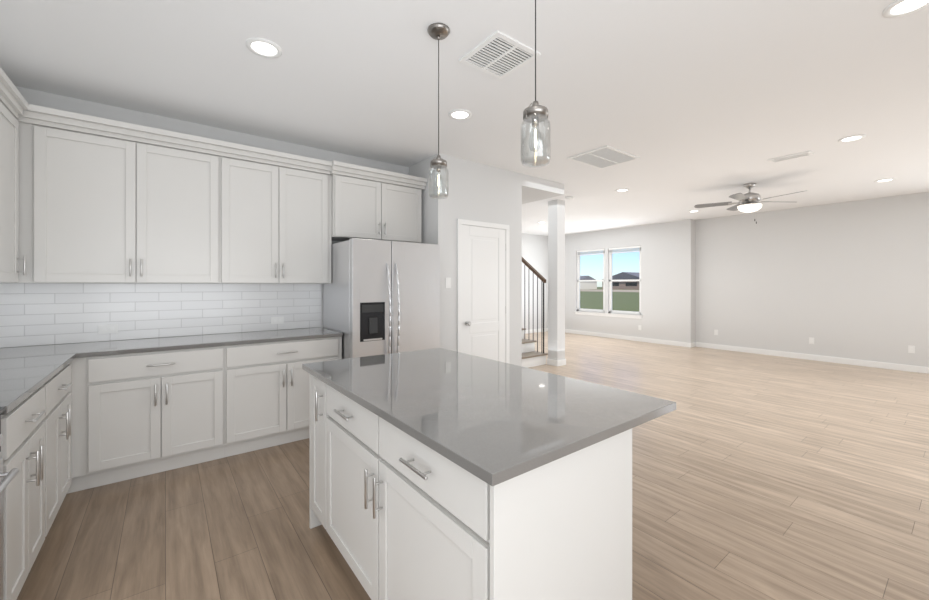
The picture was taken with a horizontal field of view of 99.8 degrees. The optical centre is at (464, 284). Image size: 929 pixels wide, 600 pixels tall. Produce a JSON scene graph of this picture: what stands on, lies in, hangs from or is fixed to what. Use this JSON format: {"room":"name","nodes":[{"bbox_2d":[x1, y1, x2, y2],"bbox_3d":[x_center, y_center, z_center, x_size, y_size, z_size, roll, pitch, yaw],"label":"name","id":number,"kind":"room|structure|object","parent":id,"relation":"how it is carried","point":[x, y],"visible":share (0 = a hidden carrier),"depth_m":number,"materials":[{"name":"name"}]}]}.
{"room":"kitchen","nodes":[
{"label":"kitchen","id":0,"kind":"room"},
{"bbox_2d":[6,86,408,347],"bbox_3d":[-2.122,-0.030,3.702,3.555,2.780,0.120,0,0,-37],"label":"wall","id":1,"kind":"structure","parent":0,"point":[53,101],"depth_m":3.43,"materials":[{"name":"white paint"}]},
{"bbox_2d":[98,324,117,333],"bbox_3d":[-2.811,0.350,3.084,0.115,0.070,0.008,0,0,-37],"label":"electrical outlet plate","id":2,"kind":"object","parent":1,"relation":"attached to","point":[107,329],"depth_m":3.08,"materials":[{"name":"white plastic"}]},
{"bbox_2d":[14,104,426,283],"bbox_3d":[-1.909,-0.602,3.520,3.427,1.180,0.428,0,0,-37],"label":"upper cabinet","id":3,"kind":"object","parent":1,"relation":"attached to","point":[102,200],"visible":0.98,"depth_m":3.12,"materials":[{"name":"white wood"}]},
{"bbox_2d":[271,317,283,323],"bbox_3d":[-1.834,0.350,3.831,0.115,0.070,0.008,0,0,-37],"label":"electrical outlet plate","id":4,"kind":"object","parent":1,"relation":"attached to","point":[274,320],"depth_m":3.83,"materials":[{"name":"white plastic"}]},
{"bbox_2d":[0,0,928,235],"bbox_3d":[2.150,-1.444,3.910,10.595,0.072,11.840,0,0,-37],"label":"ceiling","id":5,"kind":"structure","parent":0,"point":[691,104],"depth_m":2.76,"materials":[{"name":"white paint"}]},
{"bbox_2d":[246,37,281,57],"bbox_3d":[-1.200,-1.415,2.343,0.195,0.010,0.195,0,0,8],"label":"recessed light","id":6,"kind":"object","parent":5,"relation":"in","point":[263,47],"depth_m":2.33,"materials":[{"name":"white plastic"}]},
{"bbox_2d":[427,23,449,198],"bbox_3d":[-0.144,-0.951,2.181,0.124,0.936,0.124,0,0,-37],"label":"pendant light","id":7,"kind":"object","parent":5,"relation":"hanging from","point":[438,31],"visible":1,"depth_m":2.17,"materials":[{"name":"clear glass"}]},
{"bbox_2d":[448,109,471,119],"bbox_3d":[-0.036,-1.415,3.258,0.195,0.010,0.195,0,0,8],"label":"recessed light","id":8,"kind":"object","parent":5,"relation":"in","point":[457,114],"depth_m":3.25,"materials":[{"name":"white"}]},
{"bbox_2d":[521,0,550,166],"bbox_3d":[0.268,-0.936,1.476,0.124,0.966,0.124,0,0,-37],"label":"pendant light","id":9,"kind":"object","parent":5,"relation":"hanging from","point":[535,114],"visible":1,"depth_m":1.46,"materials":[{"name":"clear glass"}]},
{"bbox_2d":[522,174,563,203],"bbox_3d":[0.796,-1.345,5.619,0.849,0.150,0.900,0,0,-37],"label":"beam","id":10,"kind":"structure","parent":5,"relation":"attached to","point":[535,189],"depth_m":5.35,"materials":[{"name":"white paint"}]},
{"bbox_2d":[615,188,628,191],"bbox_3d":[2.366,-1.415,5.862,0.195,0.010,0.195,0,0,8],"label":"recessed light","id":11,"kind":"object","parent":5,"relation":"in","point":[624,189],"depth_m":5.87,"materials":[{"name":"white"}]},
{"bbox_2d":[694,183,806,223],"bbox_3d":[3.990,-1.137,5.485,1.251,0.564,1.292,0,0,-37],"label":"ceiling fan","id":12,"kind":"object","parent":5,"relation":"hanging from","point":[749,201],"visible":1,"depth_m":5.45,"materials":[{"name":"silver metal"}]},
{"bbox_2d":[838,134,865,141],"bbox_3d":[3.751,-1.415,3.787,0.195,0.010,0.195,0,0,8],"label":"recessed light","id":13,"kind":"object","parent":5,"relation":"in","point":[853,137],"depth_m":3.78,"materials":[{"name":"white"}]},
{"bbox_2d":[874,178,895,181],"bbox_3d":[5.701,-1.415,5.303,0.195,0.010,0.195,0,0,-43],"label":"recessed light","id":14,"kind":"object","parent":5,"relation":"in","point":[888,179],"depth_m":5.30,"materials":[{"name":"white"}]},
{"bbox_2d":[882,0,928,17],"bbox_3d":[2.254,-1.415,1.975,0.195,0.010,0.195,0,0,8],"label":"recessed light","id":15,"kind":"object","parent":5,"relation":"in","point":[899,8],"depth_m":2.00,"materials":[{"name":"white plastic"}]},
{"bbox_2d":[409,154,521,366],"bbox_3d":[-1.013,-0.030,6.231,1.280,2.780,4.070,0,0,-37],"label":"wall","id":16,"kind":"structure","parent":0,"point":[483,193],"depth_m":4.49,"materials":[{"name":"white paint"}]},
{"bbox_2d":[445,278,450,287],"bbox_3d":[-0.179,-0.020,4.301,0.070,0.115,0.008,0,0,-37],"label":"light switch","id":17,"kind":"object","parent":16,"relation":"attached to","point":[447,280],"depth_m":4.30,"materials":[{"name":"white plastic"}]},
{"bbox_2d":[457,219,508,363],"bbox_3d":[0.254,0.311,4.591,0.794,2.097,0.072,0,0,-37],"label":"pantry door","id":18,"kind":"structure","parent":16,"relation":"in","point":[482,291],"depth_m":4.60,"materials":[{"name":"white wood"}]},
{"bbox_2d":[16,331,928,599],"bbox_3d":[2.150,1.390,3.910,10.595,0.060,11.840,0,0,-37],"label":"floor","id":19,"kind":"structure","parent":0,"point":[761,477],"depth_m":2.41,"materials":[{"name":"brown wood"}]},
{"bbox_2d":[0,406,18,599],"bbox_3d":[-1.663,0.860,0.957,0.651,1.000,0.752,0,0,-37],"label":"range","id":20,"kind":"object","parent":19,"relation":"on","point":[10,475],"visible":1,"depth_m":1.39,"materials":[{"name":"silver metal"}]},
{"bbox_2d":[0,375,55,599],"bbox_3d":[-2.121,0.918,1.512,0.606,0.884,0.669,0,0,-37],"label":"base cabinet","id":21,"kind":"object","parent":19,"relation":"on","point":[36,434],"depth_m":1.65,"materials":[{"name":"white wood"}]},
{"bbox_2d":[0,351,79,414],"bbox_3d":[-2.338,0.460,1.778,0.635,0.030,1.356,0,0,-37],"label":"countertop","id":22,"kind":"structure","parent":21,"relation":"on","point":[26,372],"depth_m":1.99,"materials":[{"name":"grey stone"}]},
{"bbox_2d":[56,362,71,514],"bbox_3d":[-2.464,0.918,1.959,0.606,0.884,0.734,0,0,-37],"label":"base cabinet","id":23,"kind":"object","parent":19,"relation":"on","point":[63,377],"depth_m":2.22,"materials":[{"name":"white wood"}]},
{"bbox_2d":[67,356,102,493],"bbox_3d":[-2.905,0.918,2.616,0.746,0.884,0.606,0,0,-37],"label":"base cabinet","id":24,"kind":"object","parent":19,"relation":"on","point":[86,372],"depth_m":2.57,"materials":[{"name":"white wood"}]},
{"bbox_2d":[103,345,238,484],"bbox_3d":[-2.326,0.918,3.058,0.849,0.884,0.606,0,0,-37],"label":"base cabinet","id":25,"kind":"object","parent":19,"relation":"on","point":[135,415],"depth_m":2.83,"materials":[{"name":"white wood"}]},
{"bbox_2d":[0,327,342,357],"bbox_3d":[-2.260,0.460,3.120,2.389,0.030,0.638,0,0,-37],"label":"countertop","id":26,"kind":"structure","parent":25,"relation":"on","point":[102,348],"depth_m":3.01,"materials":[{"name":"grey stone"}]},
{"bbox_2d":[239,336,341,453],"bbox_3d":[-1.702,0.918,3.535,0.998,0.884,0.606,0,0,-37],"label":"base cabinet","id":27,"kind":"object","parent":19,"relation":"on","point":[274,385],"depth_m":3.27,"materials":[{"name":"white wood"}]},
{"bbox_2d":[323,238,439,358],"bbox_3d":[-0.842,0.470,4.012,0.924,1.780,0.882,0,0,-37],"label":"fridge","id":28,"kind":"object","parent":19,"relation":"on","point":[380,297],"visible":0.69,"depth_m":3.67,"materials":[{"name":"silver metal"}]},
{"bbox_2d":[302,368,631,599],"bbox_3d":[-0.161,0.918,1.756,0.673,0.884,1.551,0,0,-37],"label":"kitchen island","id":29,"kind":"object","parent":19,"relation":"on","point":[440,474],"depth_m":1.23,"materials":[{"name":"white painted wood"},{"name":"grey quartz"},{"name":"brushed nickel"}]},
{"bbox_2d":[302,348,675,487],"bbox_3d":[-0.054,0.459,1.841,0.930,0.030,1.610,0,0,-37],"label":"island countertop","id":30,"kind":"structure","parent":29,"relation":"on","point":[503,421],"depth_m":1.44,"materials":[{"name":"grey stone"}]},
{"bbox_2d":[522,328,547,367],"bbox_3d":[0.467,0.695,7.077,1.020,1.330,1.813,0,0,-37],"label":"stairs","id":31,"kind":"structure","parent":19,"relation":"on","point":[530,358],"depth_m":6.63,"materials":[{"name":"white wood"}]},
{"bbox_2d":[522,257,545,352],"bbox_3d":[0.819,-0.130,7.351,0.060,2.599,1.805,0,0,-37],"label":"stair railing","id":32,"kind":"object","parent":31,"relation":"on","point":[535,272],"visible":0.35,"depth_m":6.76,"materials":[{"name":"black metal"}]},
{"bbox_2d":[548,199,564,359],"bbox_3d":[1.565,-0.030,6.647,0.200,2.780,0.200,0,0,-37],"label":"post","id":33,"kind":"object","parent":19,"relation":"on","point":[556,279],"visible":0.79,"depth_m":6.57,"materials":[{"name":"white paint"}]},
{"bbox_2d":[522,233,547,329],"bbox_3d":[0.420,-0.030,9.963,5.530,2.780,0.120,0,0,-37],"label":"wall","id":34,"kind":"structure","parent":0,"point":[535,252],"depth_m":11.08,"materials":[{"name":"white paint"}]},
{"bbox_2d":[525,328,547,333],"bbox_3d":[1.106,1.310,10.404,3.635,0.100,0.014,0,0,-37],"label":"baseboard","id":35,"kind":"structure","parent":34,"relation":"attached to","point":[545,329],"depth_m":11.09,"materials":[{"name":"white wood"}]},
{"bbox_2d":[565,192,928,366],"bbox_3d":[6.256,-0.030,6.973,0.350,2.780,11.720,0,0,-37],"label":"wall","id":36,"kind":"structure","parent":0,"point":[849,280],"depth_m":7.33,"materials":[{"name":"white paint"}]},
{"bbox_2d":[574,246,642,318],"bbox_3d":[3.683,-0.062,10.104,0.125,1.755,1.940,0,0,-37],"label":"window frames","id":37,"kind":"structure","parent":36,"relation":"in","point":[615,313],"depth_m":10.06,"materials":[{"name":"white"}]},
{"bbox_2d":[565,329,691,347],"bbox_3d":[3.725,1.310,9.983,0.014,0.100,3.864,0,0,-37],"label":"baseboard","id":38,"kind":"structure","parent":36,"relation":"attached to","point":[675,343],"depth_m":9.50,"materials":[{"name":"white wood"}]},
{"bbox_2d":[694,342,928,373],"bbox_3d":[6.287,1.310,7.010,0.014,0.100,4.000,0,0,-37],"label":"baseboard","id":39,"kind":"structure","parent":36,"relation":"attached to","point":[884,365],"depth_m":6.93,"materials":[{"name":"white wood"}]},
{"bbox_2d":[809,337,813,343],"bbox_3d":[6.260,1.010,7.052,0.008,0.115,0.070,0,0,-37],"label":"electrical outlet plate","id":40,"kind":"object","parent":36,"relation":"attached to","point":[811,340],"depth_m":7.05,"materials":[{"name":"white plastic"}]},
{"bbox_2d":[908,345,914,352],"bbox_3d":[6.983,1.010,6.107,0.008,0.115,0.070,0,0,-37],"label":"electrical outlet plate","id":41,"kind":"object","parent":36,"relation":"attached to","point":[911,349],"depth_m":6.10,"materials":[{"name":"white plastic"}]},
{"bbox_3d":[-0.933,-0.030,-0.682,0.120,2.780,8.290,0,0,-37],"label":"wall","id":42,"kind":"structure","parent":0,"visible":0},
{"bbox_2d":[0,91,3,282],"bbox_3d":[-2.433,-0.561,1.651,0.331,1.098,1.278,0,0,-37],"label":"upper cabinet","id":43,"kind":"object","parent":42,"relation":"attached to","point":[1,92],"depth_m":2.32,"materials":[{"name":"white wood"}]},
{"bbox_2d":[4,95,23,282],"bbox_3d":[-2.898,-0.561,2.260,0.331,1.098,0.529,0,0,-37],"label":"upper cabinet","id":44,"kind":"object","parent":42,"relation":"attached to","point":[13,103],"depth_m":2.46,"materials":[{"name":"white wood"}]},
{"bbox_2d":[0,283,320,347],"bbox_3d":[-2.439,0.216,3.379,2.359,0.454,0.007,0,0,-37],"label":"tile backsplash","id":45,"kind":"structure","parent":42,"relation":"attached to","point":[33,314],"depth_m":3.21,"materials":[{"name":"white tile"}]},
{"label":"outside","id":46,"kind":"structure","parent":0,"visible":0},
{"bbox_2d":[580,287,638,311],"bbox_3d":[64.400,1.750,137.353,250.830,0.120,380.000,0,0,-37],"label":"ground","id":47,"kind":"structure","parent":46,"point":[625,295],"depth_m":45.18,"materials":[{"name":"green plant"}]},
{"bbox_2d":[580,276,596,288],"bbox_3d":[43.073,-0.865,154.405,12.800,5.150,13.799,0,0,-37],"label":"house","id":48,"kind":"structure","parent":47,"relation":"on","point":[589,285],"materials":[{"name":"beige"}]},
{"bbox_2d":[602,272,638,289],"bbox_3d":[61.576,-1.415,143.376,12.800,6.250,17.799,0,0,-37],"label":"house","id":49,"kind":"structure","parent":47,"relation":"on","point":[615,284],"materials":[{"name":"beige"}]}
]}

